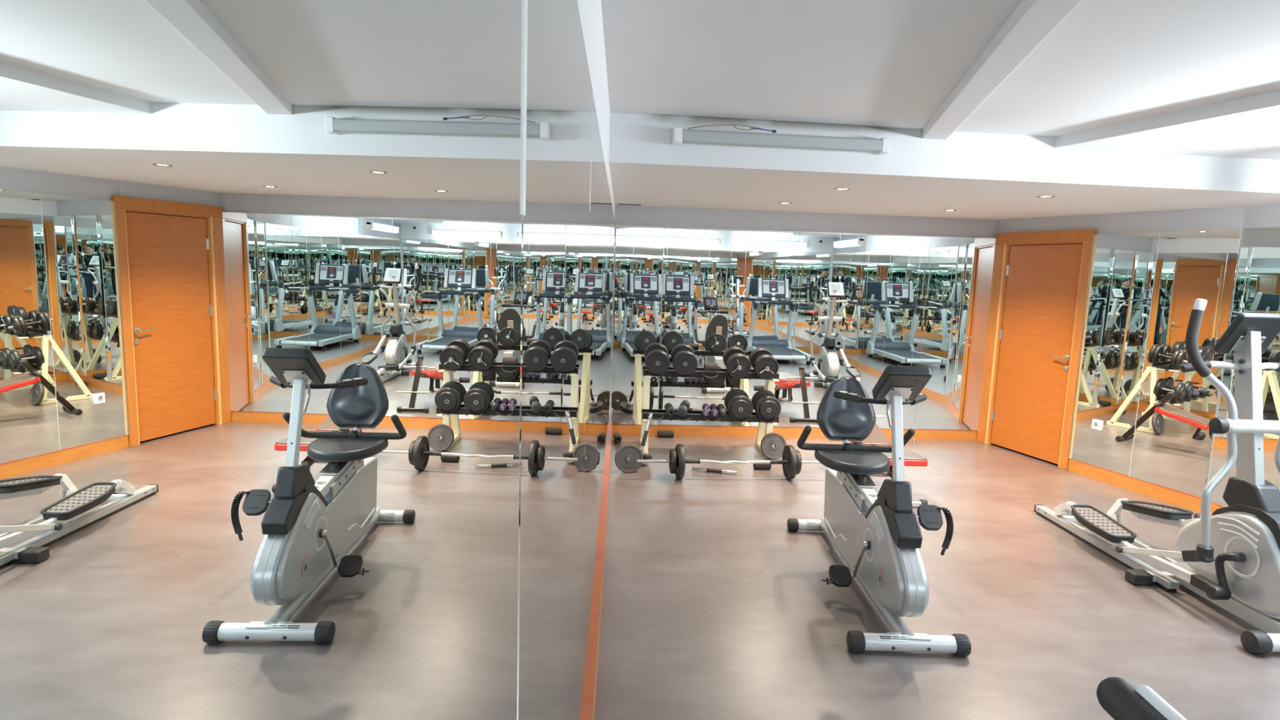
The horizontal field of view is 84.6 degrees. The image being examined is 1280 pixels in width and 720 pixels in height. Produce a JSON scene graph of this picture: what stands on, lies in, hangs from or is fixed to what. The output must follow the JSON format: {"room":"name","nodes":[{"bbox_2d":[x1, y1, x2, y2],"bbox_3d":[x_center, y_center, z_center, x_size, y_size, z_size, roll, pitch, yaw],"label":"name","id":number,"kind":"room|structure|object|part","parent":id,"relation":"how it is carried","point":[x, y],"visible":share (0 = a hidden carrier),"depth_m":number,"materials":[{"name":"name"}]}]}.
{"room":"gym","nodes":[
{"label":"gym","id":0,"kind":"room"},
{"bbox_2d":[577,0,615,217],"bbox_3d":[-0.236,-0.018,3.094,0.120,2.520,8.050,2,7,-2],"label":"wall","id":1,"kind":"structure","parent":0,"point":[590,11],"depth_m":2.09,"materials":[{"name":"white paint"}]},
{"bbox_2d":[0,0,615,719],"bbox_3d":[-0.187,0.166,3.083,0.031,1.942,7.571,2,7,-2],"label":"wall mirror","id":2,"kind":"object","parent":1,"relation":"attached to","point":[306,306],"visible":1,"depth_m":0.18,"materials":[{"name":"clear glass"}]},
{"bbox_3d":[-0.141,0.416,1.186,0.030,1.942,1.107,2,7,-2],"label":"mirror panel","id":3,"kind":"part","parent":2,"relation":"part of","materials":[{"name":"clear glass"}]},
{"bbox_3d":[-0.168,0.273,2.272,0.030,1.942,1.077,2,7,-2],"label":"mirror panel","id":4,"kind":"part","parent":2,"relation":"part of","materials":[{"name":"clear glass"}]},
{"bbox_3d":[-0.195,0.131,3.347,0.030,1.942,1.087,2,7,-2],"label":"mirror panel","id":5,"kind":"part","parent":2,"relation":"part of","materials":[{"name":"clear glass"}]},
{"bbox_3d":[-0.221,-0.012,4.432,0.030,1.942,1.097,2,7,-2],"label":"mirror panel","id":6,"kind":"part","parent":2,"relation":"part of","materials":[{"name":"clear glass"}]},
{"bbox_3d":[-0.248,-0.155,5.523,0.030,1.942,1.097,2,7,-2],"label":"mirror panel","id":7,"kind":"part","parent":2,"relation":"part of","materials":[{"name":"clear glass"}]},
{"bbox_3d":[-0.271,-0.278,6.452,0.030,1.942,0.773,2,7,-2],"label":"mirror panel","id":8,"kind":"part","parent":2,"relation":"part of","materials":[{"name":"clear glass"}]},
{"bbox_2d":[586,424,612,719],"bbox_3d":[-0.196,1.183,3.218,0.024,0.110,7.560,2,7,-2],"label":"baseboard","id":9,"kind":"structure","parent":1,"relation":"attached to","point":[593,677],"depth_m":3.24,"materials":[{"name":"brown wood"}]},
{"bbox_2d":[609,205,998,435],"bbox_3d":[1.591,-0.474,7.027,4.123,2.520,0.120,1,7,-4],"label":"wall","id":10,"kind":"structure","parent":0,"point":[624,215],"depth_m":6.85,"materials":[{"name":"paint"}]},
{"bbox_2d":[609,423,977,440],"bbox_3d":[1.578,0.732,7.104,3.763,0.110,0.024,1,7,-4],"label":"baseboard","id":11,"kind":"structure","parent":10,"relation":"attached to","point":[623,429],"depth_m":7.06,"materials":[{"name":"brown wood"}]},
{"bbox_2d":[610,224,995,430],"bbox_3d":[1.612,-0.288,6.978,3.762,1.942,0.057,1,7,-4],"label":"wall mirror","id":12,"kind":"object","parent":10,"relation":"attached to","point":[828,307],"visible":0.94,"depth_m":6.94,"materials":[{"name":"clear glass"}]},
{"bbox_3d":[-0.030,-0.325,6.857,0.463,1.942,0.030,1,7,-4],"label":"mirror panel","id":13,"kind":"part","parent":12,"relation":"part of","materials":[{"name":"clear glass"}]},
{"bbox_3d":[0.533,-0.313,6.904,0.657,1.942,0.031,2,7,-2],"label":"mirror panel","id":14,"kind":"part","parent":12,"relation":"part of","materials":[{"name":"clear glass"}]},
{"bbox_3d":[1.191,-0.298,6.949,0.657,1.942,0.032,2,7,-2],"label":"mirror panel","id":15,"kind":"part","parent":12,"relation":"part of","materials":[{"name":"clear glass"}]},
{"bbox_3d":[1.850,-0.282,6.994,0.657,1.942,0.031,2,7,-2],"label":"mirror panel","id":16,"kind":"part","parent":12,"relation":"part of","materials":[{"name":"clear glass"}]},
{"bbox_3d":[2.504,-0.267,7.038,0.647,1.942,0.032,2,7,-2],"label":"mirror panel","id":17,"kind":"part","parent":12,"relation":"part of","materials":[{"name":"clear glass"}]},
{"bbox_3d":[3.159,-0.252,7.083,0.659,1.942,0.031,2,7,-2],"label":"mirror panel","id":18,"kind":"part","parent":12,"relation":"part of","materials":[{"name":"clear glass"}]},
{"bbox_2d":[593,435,1279,719],"bbox_3d":[1.988,1.342,3.354,5.400,0.100,8.600,2,7,-2],"label":"floor","id":19,"kind":"structure","parent":0,"point":[712,608],"depth_m":3.51,"materials":[{"name":"laminate"}]},
{"bbox_2d":[613,432,621,443],"bbox_3d":[-0.216,0.744,6.716,0.072,0.072,0.130,1,7,-6],"label":"foam roller","id":20,"kind":"object","parent":19,"relation":"on","point":[617,437],"visible":1,"depth_m":6.66,"materials":[{"name":"black rubber"}]},
{"bbox_2d":[614,444,643,472],"bbox_3d":[-0.090,0.801,5.718,0.232,0.233,0.070,0,8,-14],"label":"weight plate","id":21,"kind":"object","parent":19,"relation":"on","point":[624,452],"visible":0.98,"depth_m":5.70,"materials":[{"name":"grey metal"}]},
{"bbox_2d":[629,413,653,459],"bbox_3d":[0.007,0.666,5.940,0.208,0.419,0.209,2,7,-2],"label":"rack leg","id":22,"kind":"object","parent":19,"relation":"on","point":[646,456],"visible":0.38,"depth_m":5.96,"materials":[{"name":"white metal"}]},
{"bbox_3d":[0.002,0.814,5.959,0.208,0.121,0.209,2,7,-2],"label":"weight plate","id":23,"kind":"part","parent":22,"relation":"part of","materials":[{"name":"beige metal"}]},
{"bbox_2d":[657,430,674,437],"bbox_3d":[0.253,0.730,6.952,0.160,0.068,0.068,1,7,-4],"label":"foam roller","id":24,"kind":"object","parent":19,"relation":"on","point":[660,433],"visible":1,"depth_m":6.92,"materials":[{"name":"black rubber"}]},
{"bbox_2d":[640,366,778,458],"bbox_3d":[0.606,0.454,6.388,1.190,0.784,0.695,2,7,-2],"label":"dumbbell rack","id":25,"kind":"object","parent":19,"relation":"on","point":[658,415],"visible":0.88,"depth_m":6.14,"materials":[{"name":"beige metal"}]},
{"bbox_3d":[0.047,0.430,6.508,0.058,0.723,0.377,2,7,-2],"label":"leg","id":26,"kind":"part","parent":25,"relation":"part of","materials":[{"name":"beige metal"}]},
{"bbox_3d":[0.053,0.460,6.282,0.058,0.709,0.109,2,7,-2],"label":"leg","id":27,"kind":"part","parent":25,"relation":"part of","materials":[{"name":"beige metal"}]},
{"bbox_2d":[644,342,670,374],"bbox_3d":[0.149,-0.013,6.174,0.218,0.254,0.318,2,7,-1],"label":"dumbbell","id":28,"kind":"object","parent":25,"relation":"on","point":[657,361],"visible":1,"depth_m":6.04,"materials":[{"name":"metal"}]},
{"bbox_2d":[664,403,675,415],"bbox_3d":[0.259,0.431,6.145,0.072,0.090,0.154,1,8,-8],"label":"foam roller","id":29,"kind":"object","parent":25,"relation":"on","point":[670,411],"visible":1,"depth_m":6.08,"materials":[{"name":"black rubber"}]},
{"bbox_2d":[676,400,690,416],"bbox_3d":[0.381,0.422,6.149,0.087,0.107,0.255,3,8,12],"label":"dumbbell","id":30,"kind":"object","parent":25,"relation":"on","point":[684,406],"visible":1,"depth_m":6.05,"materials":[{"name":"silver metal"}]},
{"bbox_2d":[671,343,697,375],"bbox_3d":[0.386,-0.006,6.180,0.218,0.254,0.318,2,7,-1],"label":"dumbbell","id":31,"kind":"object","parent":25,"relation":"on","point":[683,357],"visible":1,"depth_m":6.05,"materials":[{"name":"metal"}]},
{"bbox_2d":[702,403,709,416],"bbox_3d":[0.574,0.437,6.154,0.065,0.084,0.227,3,7,5],"label":"dumbbell","id":32,"kind":"object","parent":25,"relation":"on","point":[705,406],"visible":1,"depth_m":6.07,"materials":[{"name":"purple plastic"}]},
{"bbox_2d":[641,408,778,422],"bbox_3d":[0.611,0.493,6.151,1.190,0.058,0.208,2,7,-2],"label":"tray","id":33,"kind":"object","parent":25,"relation":"on","point":[658,415],"depth_m":6.09,"materials":[{"name":"grey metal"}]},
{"bbox_2d":[642,366,778,379],"bbox_3d":[0.621,0.117,6.190,1.190,0.064,0.204,2,7,-2],"label":"tray","id":34,"kind":"object","parent":25,"relation":"on","point":[723,373],"depth_m":6.14,"materials":[{"name":"grey metal"}]},
{"bbox_2d":[703,362,718,371],"bbox_3d":[0.619,0.062,6.148,0.120,0.072,0.072,2,7,-2],"label":"foam roller","id":35,"kind":"object","parent":25,"relation":"on","point":[707,366],"visible":1,"depth_m":6.12,"materials":[{"name":"grey rubber"}]},
{"bbox_2d":[709,403,718,417],"bbox_3d":[0.646,0.439,6.156,0.065,0.084,0.227,2,7,1],"label":"dumbbell","id":36,"kind":"object","parent":25,"relation":"on","point":[713,406],"visible":1,"depth_m":6.07,"materials":[{"name":"purple plastic"}]},
{"bbox_2d":[716,404,726,416],"bbox_3d":[0.714,0.437,6.159,0.073,0.081,0.204,2,7,-1],"label":"dumbbell","id":37,"kind":"object","parent":25,"relation":"on","point":[721,409],"visible":0.99,"depth_m":6.08,"materials":[{"name":"grey metal"}]},
{"bbox_2d":[722,346,751,377],"bbox_3d":[0.851,0.017,6.195,0.210,0.250,0.399,2,7,-1],"label":"dumbbell","id":38,"kind":"object","parent":25,"relation":"on","point":[738,365],"visible":1,"depth_m":6.07,"materials":[{"name":"metal"}]},
{"bbox_3d":[0.848,-0.020,6.322,0.208,0.208,0.036,2,16,-2],"label":"weight plate","id":39,"kind":"part","parent":38,"relation":"part of","materials":[{"name":"black metal"}]},
{"bbox_3d":[0.849,-0.009,6.283,0.208,0.208,0.036,2,16,-2],"label":"weight plate","id":40,"kind":"part","parent":38,"relation":"part of","materials":[{"name":"black metal"}]},
{"bbox_3d":[0.852,0.043,6.107,0.208,0.208,0.036,2,16,-2],"label":"weight plate","id":41,"kind":"part","parent":38,"relation":"part of","materials":[{"name":"black metal"}]},
{"bbox_3d":[0.853,0.054,6.068,0.208,0.208,0.036,2,16,-2],"label":"weight plate","id":42,"kind":"part","parent":38,"relation":"part of","materials":[{"name":"black metal"}]},
{"bbox_2d":[724,388,753,420],"bbox_3d":[0.864,0.390,6.172,0.226,0.248,0.288,2,7,-1],"label":"dumbbell","id":43,"kind":"object","parent":25,"relation":"on","point":[739,406],"visible":1,"depth_m":6.05,"materials":[{"name":"metal"}]},
{"bbox_3d":[1.156,0.462,6.539,0.058,0.723,0.377,2,7,-2],"label":"leg","id":44,"kind":"part","parent":25,"relation":"part of","materials":[{"name":"beige metal"}]},
{"bbox_2d":[749,347,778,379],"bbox_3d":[1.090,0.027,6.202,0.210,0.250,0.399,2,7,-1],"label":"dumbbell","id":45,"kind":"object","parent":25,"relation":"on","point":[766,366],"visible":0.98,"depth_m":6.07,"materials":[{"name":"metal"}]},
{"bbox_3d":[1.088,-0.011,6.329,0.208,0.208,0.036,2,16,-2],"label":"weight plate","id":46,"kind":"part","parent":45,"relation":"part of","materials":[{"name":"black metal"}]},
{"bbox_3d":[1.089,0.001,6.290,0.208,0.208,0.036,2,16,-2],"label":"weight plate","id":47,"kind":"part","parent":45,"relation":"part of","materials":[{"name":"black metal"}]},
{"bbox_3d":[1.092,0.053,6.114,0.208,0.208,0.036,2,16,-2],"label":"weight plate","id":48,"kind":"part","parent":45,"relation":"part of","materials":[{"name":"black metal"}]},
{"bbox_3d":[1.093,0.064,6.076,0.208,0.208,0.036,2,16,-2],"label":"weight plate","id":49,"kind":"part","parent":45,"relation":"part of","materials":[{"name":"black metal"}]},
{"bbox_2d":[751,389,781,421],"bbox_3d":[1.107,0.397,6.179,0.226,0.248,0.288,2,7,-1],"label":"dumbbell","id":50,"kind":"object","parent":25,"relation":"on","point":[766,405],"visible":0.99,"depth_m":6.06,"materials":[{"name":"metal"}]},
{"bbox_3d":[1.162,0.491,6.314,0.058,0.709,0.109,2,7,-2],"label":"leg","id":51,"kind":"part","parent":25,"relation":"part of","materials":[{"name":"beige metal"}]},
{"bbox_2d":[691,466,737,474],"bbox_3d":[0.612,0.909,5.779,0.373,0.040,0.042,3,8,9],"label":"bar","id":52,"kind":"object","parent":19,"relation":"on","point":[712,470],"visible":1,"depth_m":5.77,"materials":[{"name":"silver metal"}]},
{"bbox_2d":[636,444,821,479],"bbox_3d":[0.754,0.814,5.630,1.568,0.276,0.277,1,7,-5],"label":"barbell","id":53,"kind":"object","parent":19,"relation":"on","point":[791,461],"visible":1,"depth_m":5.59,"materials":[{"name":"metal"}]},
{"bbox_3d":[0.262,0.804,5.586,0.040,0.196,0.196,1,7,-5],"label":"weight plate","id":54,"kind":"part","parent":53,"relation":"part of","materials":[{"name":"black metal"}]},
{"bbox_3d":[0.316,0.805,5.591,0.050,0.276,0.276,1,7,-5],"label":"weight plate","id":55,"kind":"part","parent":53,"relation":"part of","materials":[{"name":"black metal"}]},
{"bbox_3d":[1.206,0.823,5.671,0.046,0.276,0.276,1,7,-5],"label":"weight plate","id":56,"kind":"part","parent":53,"relation":"part of","materials":[{"name":"black metal"}]},
{"bbox_3d":[1.258,0.824,5.676,0.036,0.196,0.196,1,7,-5],"label":"weight plate","id":57,"kind":"part","parent":53,"relation":"part of","materials":[{"name":"black metal"}]},
{"bbox_2d":[753,463,771,469],"bbox_3d":[1.032,0.886,5.934,0.140,0.072,0.072,1,7,-6],"label":"foam roller","id":58,"kind":"object","parent":19,"relation":"on","point":[756,466],"visible":0.71,"depth_m":5.90,"materials":[{"name":"black rubber"}]},
{"bbox_2d":[760,432,786,459],"bbox_3d":[1.189,0.766,6.260,0.236,0.233,0.089,1,8,-7],"label":"weight plate","id":59,"kind":"object","parent":19,"relation":"on","point":[771,439],"visible":0.94,"depth_m":6.25,"materials":[{"name":"grey metal"}]},
{"bbox_2d":[786,365,971,656],"bbox_3d":[1.207,0.586,3.742,0.609,1.249,1.539,2,7,0],"label":"bike","id":60,"kind":"object","parent":19,"relation":"on","point":[878,536],"visible":1,"depth_m":3.35,"materials":[{"name":"silver metal"}]},
{"bbox_3d":[1.212,0.436,4.114,0.038,0.279,0.146,2,7,0],"label":"post","id":61,"kind":"part","parent":60,"relation":"part of","materials":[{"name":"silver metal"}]},
{"bbox_3d":[1.208,0.570,3.939,0.390,0.060,0.340,2,7,0],"label":"seat","id":62,"kind":"part","parent":60,"relation":"part of","materials":[{"name":"black plastic"}]},
{"bbox_3d":[1.204,0.687,3.791,0.068,0.119,0.590,2,7,0],"label":"seat rail","id":63,"kind":"part","parent":60,"relation":"part of","materials":[{"name":"silver metal"}]},
{"bbox_3d":[1.206,0.634,3.810,0.042,0.033,0.043,2,7,0],"label":"adjust knob","id":64,"kind":"part","parent":60,"relation":"part of","materials":[{"name":"black plastic"}]},
{"bbox_3d":[1.202,0.754,3.478,0.100,0.226,0.294,2,7,0],"label":"arch trim","id":65,"kind":"part","parent":60,"relation":"part of","materials":[{"name":"black plastic"}]},
{"bbox_2d":[879,635,905,639],"bbox_3d":[1.109,1.218,3.087,0.114,0.008,0.012,2,7,0],"label":"print","id":66,"kind":"object","parent":60,"relation":"on","point":[880,637],"depth_m":3.09},
{"bbox_3d":[1.206,0.642,3.329,0.086,0.183,0.257,2,7,0],"label":"post","id":67,"kind":"part","parent":60,"relation":"part of","materials":[{"name":"black plastic"}]},
{"bbox_3d":[1.215,0.365,3.320,0.043,0.486,0.186,2,7,0],"label":"console post","id":68,"kind":"part","parent":60,"relation":"part of","materials":[{"name":"silver metal"}]},
{"bbox_3d":[1.187,1.219,3.106,0.180,0.006,0.050,2,7,0],"label":"mounting plate","id":69,"kind":"part","parent":60,"relation":"part of","materials":[{"name":"silver metal"}]},
{"bbox_2d":[849,414,928,506],"bbox_3d":[1.825,0.691,5.691,0.570,0.573,1.387,2,7,-2],"label":"weight bench","id":70,"kind":"object","parent":19,"relation":"on","point":[877,437],"visible":0.19,"depth_m":5.21,"materials":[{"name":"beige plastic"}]},
{"bbox_2d":[1096,676,1186,719],"bbox_3d":[1.015,0.849,0.566,0.890,1.537,1.790,2,7,-2],"label":"exercise bike","id":71,"kind":"object","parent":19,"relation":"on","point":[1117,696],"visible":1,"depth_m":0.95,"materials":[{"name":"black plastic"}]},
{"bbox_2d":[1034,298,1279,653],"bbox_3d":[3.004,0.432,4.006,0.712,1.594,1.901,2,7,-2],"label":"elliptical trainer","id":72,"kind":"object","parent":19,"relation":"on","point":[1231,554],"visible":1,"depth_m":3.47,"materials":[{"name":"silver metal"}]},
{"bbox_3d":[2.845,0.999,4.357,0.162,0.038,0.387,2,7,-2],"label":"foot plate","id":73,"kind":"part","parent":72,"relation":"part of","materials":[{"name":"white plastic"}]},
{"bbox_3d":[2.874,1.140,4.418,0.062,0.040,1.240,2,7,-2],"label":"rail","id":74,"kind":"part","parent":72,"relation":"part of","materials":[{"name":"silver metal"}]},
{"bbox_3d":[3.168,0.909,4.317,0.162,0.066,0.360,2,7,-2],"label":"foot plate","id":75,"kind":"part","parent":72,"relation":"part of","materials":[{"name":"white plastic"}]},
{"bbox_3d":[3.124,1.147,4.426,0.062,0.040,1.240,2,7,-2],"label":"rail","id":76,"kind":"part","parent":72,"relation":"part of","materials":[{"name":"silver metal"}]},
{"bbox_3d":[2.786,0.316,3.440,0.262,1.217,0.109,5,8,23],"label":"swing arm","id":77,"kind":"part","parent":72,"relation":"part of","materials":[{"name":"silver metal"}]},
{"bbox_3d":[3.037,0.793,3.448,0.124,0.162,0.430,2,7,-2],"label":"arch trim","id":78,"kind":"part","parent":72,"relation":"part of","materials":[{"name":"black plastic"}]},
{"bbox_3d":[3.023,0.272,3.493,0.052,0.828,0.256,2,7,-2],"label":"console post","id":79,"kind":"part","parent":72,"relation":"part of","materials":[{"name":"silver metal"}]},
{"bbox_3d":[3.039,0.673,3.474,0.116,0.169,0.253,2,7,-2],"label":"post","id":80,"kind":"part","parent":72,"relation":"part of","materials":[{"name":"black plastic"}]},
{"bbox_3d":[3.252,0.327,3.453,0.247,1.223,0.057,0,8,-11],"label":"swing arm","id":81,"kind":"part","parent":72,"relation":"part of","materials":[{"name":"silver metal"}]},
{"bbox_2d":[600,0,1279,137],"bbox_3d":[2.154,-0.998,1.612,4.700,0.100,5.250,2,7,-2],"label":"ceiling","id":82,"kind":"structure","parent":0,"point":[890,64],"depth_m":2.60,"materials":[{"name":"paint"}]},
{"bbox_2d":[922,0,1082,139],"bbox_3d":[1.029,-0.950,1.500,0.130,0.057,4.972,4,8,14],"label":"ceiling beam","id":83,"kind":"structure","parent":82,"relation":"attached to","point":[1032,21],"depth_m":2.42,"materials":[{"name":"paint"}]},
{"bbox_2d":[608,112,1279,219],"bbox_3d":[2.046,-1.331,5.404,4.520,0.271,3.340,2,7,-2],"label":"ceiling","id":84,"kind":"structure","parent":0,"point":[975,175],"depth_m":4.03,"materials":[{"name":"paint"}]},
{"bbox_2d":[617,203,643,205],"bbox_3d":[-0.094,-1.432,6.468,0.240,0.008,0.100,2,7,-2],"label":"ceiling vent","id":85,"kind":"object","parent":84,"relation":"in","point":[637,204],"visible":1,"depth_m":6.43,"materials":[{"name":"white plastic"}]},
{"bbox_2d":[671,127,890,155],"bbox_3d":[0.755,-1.163,3.741,1.172,0.080,0.070,1,8,-6],"label":"batten","id":86,"kind":"object","parent":84,"relation":"attached to","point":[881,146],"visible":1,"depth_m":3.71,"materials":[{"name":"white plastic"}]},
{"bbox_2d":[688,124,776,133],"bbox_3d":[0.477,-1.203,3.649,0.458,0.038,0.026,2,7,3],"label":"wiring","id":87,"kind":"object","parent":86,"relation":"attached to","point":[733,125],"visible":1,"depth_m":3.65,"materials":[{"name":"metal"}]},
{"bbox_2d":[778,202,791,204],"bbox_3d":[1.204,-1.302,5.832,0.110,0.011,0.110,2,7,-2],"label":"recessed light","id":88,"kind":"object","parent":84,"relation":"in","point":[779,202],"visible":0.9,"depth_m":5.82,"materials":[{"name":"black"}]},
{"bbox_2d":[833,187,850,190],"bbox_3d":[1.326,-1.123,4.610,0.110,0.011,0.110,2,7,-2],"label":"recessed light","id":89,"kind":"object","parent":84,"relation":"in","point":[835,188],"visible":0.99,"depth_m":4.61,"materials":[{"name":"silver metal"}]},
{"bbox_2d":[942,209,956,211],"bbox_3d":[2.652,-1.282,6.023,0.110,0.011,0.110,2,7,-2],"label":"recessed light","id":90,"kind":"object","parent":84,"relation":"in","point":[943,210],"visible":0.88,"depth_m":6.02,"materials":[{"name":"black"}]},
{"bbox_2d":[1036,195,1055,197],"bbox_3d":[2.696,-1.087,4.671,0.110,0.011,0.110,2,7,-2],"label":"recessed light","id":91,"kind":"object","parent":84,"relation":"in","point":[1042,196],"visible":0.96,"depth_m":4.64,"materials":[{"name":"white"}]},
{"bbox_2d":[996,205,1245,234],"bbox_3d":[3.899,-0.276,6.084,0.124,2.520,2.319,0,8,-17],"label":"wall","id":92,"kind":"structure","parent":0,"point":[1230,217],"depth_m":5.61,"materials":[{"name":"paint"}]},
{"bbox_2d":[976,229,1096,470],"bbox_3d":[3.701,-0.136,6.589,0.184,2.100,1.084,0,8,-17],"label":"door","id":93,"kind":"structure","parent":92,"relation":"attached to","point":[1042,281],"depth_m":6.53,"materials":[{"name":"brown wood"}]},
{"bbox_3d":[3.737,-0.029,6.276,0.064,0.054,0.174,0,8,-17],"label":"lever handle","id":94,"kind":"part","parent":93,"relation":"part of","materials":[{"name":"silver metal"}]},
{"bbox_2d":[1067,458,1201,513],"bbox_3d":[3.957,0.995,5.679,0.024,0.110,1.119,0,8,-17],"label":"baseboard","id":95,"kind":"structure","parent":92,"relation":"attached to","point":[1185,500],"depth_m":5.61,"materials":[{"name":"brown wood"}]},
{"bbox_2d":[1071,228,1243,497],"bbox_3d":[4.003,-0.023,5.545,0.045,1.945,1.099,0,8,-17],"label":"wall mirror","id":96,"kind":"object","parent":92,"relation":"attached to","point":[1155,415],"visible":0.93,"depth_m":5.48,"materials":[{"name":"clear glass"}]},
{"bbox_2d":[1091,418,1102,430],"bbox_3d":[3.858,0.546,5.943,0.020,0.190,0.130,0,8,-17],"label":"power socket","id":97,"kind":"object","parent":96,"relation":"attached to","point":[1096,424],"visible":1,"depth_m":5.93,"materials":[{"name":"white plastic"}]},
{"bbox_3d":[3.920,-0.060,5.811,0.030,1.945,0.531,-1,8,-19],"label":"mirror panel","id":98,"kind":"part","parent":96,"relation":"part of","materials":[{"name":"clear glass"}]},
{"bbox_3d":[4.083,0.013,5.291,0.030,1.945,0.562,-1,8,-19],"label":"mirror panel","id":99,"kind":"part","parent":96,"relation":"part of","materials":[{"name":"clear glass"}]},
{"bbox_2d":[1053,89,1279,159],"bbox_3d":[3.384,-0.889,1.665,2.032,0.070,4.967,2,7,-2],"label":"ceiling","id":100,"kind":"structure","parent":0,"point":[1249,126],"depth_m":3.49,"materials":[{"name":"paint"}]},
{"bbox_2d":[1207,203,1279,479],"bbox_3d":[4.301,0.254,2.137,0.130,2.520,5.860,2,7,-2],"label":"wall","id":101,"kind":"structure","parent":0,"point":[1264,215],"depth_m":4.76,"materials":[{"name":"paint"}]},
{"bbox_2d":[1210,501,1224,513],"bbox_3d":[4.187,1.436,2.366,0.024,0.110,5.610,2,7,-2],"label":"baseboard","id":102,"kind":"structure","parent":101,"relation":"attached to","point":[1214,506],"depth_m":5.04,"materials":[{"name":"brown wood"}]},
{"bbox_2d":[1207,433,1227,482],"bbox_3d":[4.152,0.707,5.030,0.030,0.382,0.129,2,7,-2],"label":"wall mirror","id":103,"kind":"object","parent":101,"relation":"attached to","point":[1220,448],"depth_m":5.04,"materials":[{"name":"clear glass"}]},
{"bbox_2d":[1210,462,1236,506],"bbox_3d":[4.148,0.869,4.978,0.030,0.333,0.175,2,7,-2],"label":"wall mirror","id":104,"kind":"object","parent":101,"relation":"attached to","point":[1217,494],"depth_m":4.99,"materials":[{"name":"clear glass"}]},
{"bbox_2d":[1229,226,1279,324],"bbox_3d":[4.196,-0.557,4.746,0.030,0.666,0.365,2,7,-2],"label":"wall mirror","id":105,"kind":"object","parent":101,"relation":"attached to","point":[1257,287],"depth_m":4.76,"materials":[{"name":"clear glass"}]},
{"bbox_2d":[1261,331,1279,363],"bbox_3d":[4.185,-0.081,4.641,0.030,0.216,0.136,2,7,-2],"label":"wall mirror","id":106,"kind":"object","parent":101,"relation":"attached to","point":[1272,354],"depth_m":4.63,"materials":[{"name":"clear glass"}]},
{"bbox_2d":[1262,368,1279,420],"bbox_3d":[4.176,0.234,4.640,0.030,0.342,0.173,2,7,-2],"label":"wall mirror","id":107,"kind":"object","parent":101,"relation":"attached to","point":[1270,377],"depth_m":4.64,"materials":[{"name":"clear glass"}]},
{"bbox_2d":[1263,433,1279,491],"bbox_3d":[4.164,0.661,4.619,0.030,0.359,0.167,2,7,-2],"label":"wall mirror","id":108,"kind":"object","parent":101,"relation":"attached to","point":[1272,474],"depth_m":4.63,"materials":[{"name":"clear glass"}]}
]}

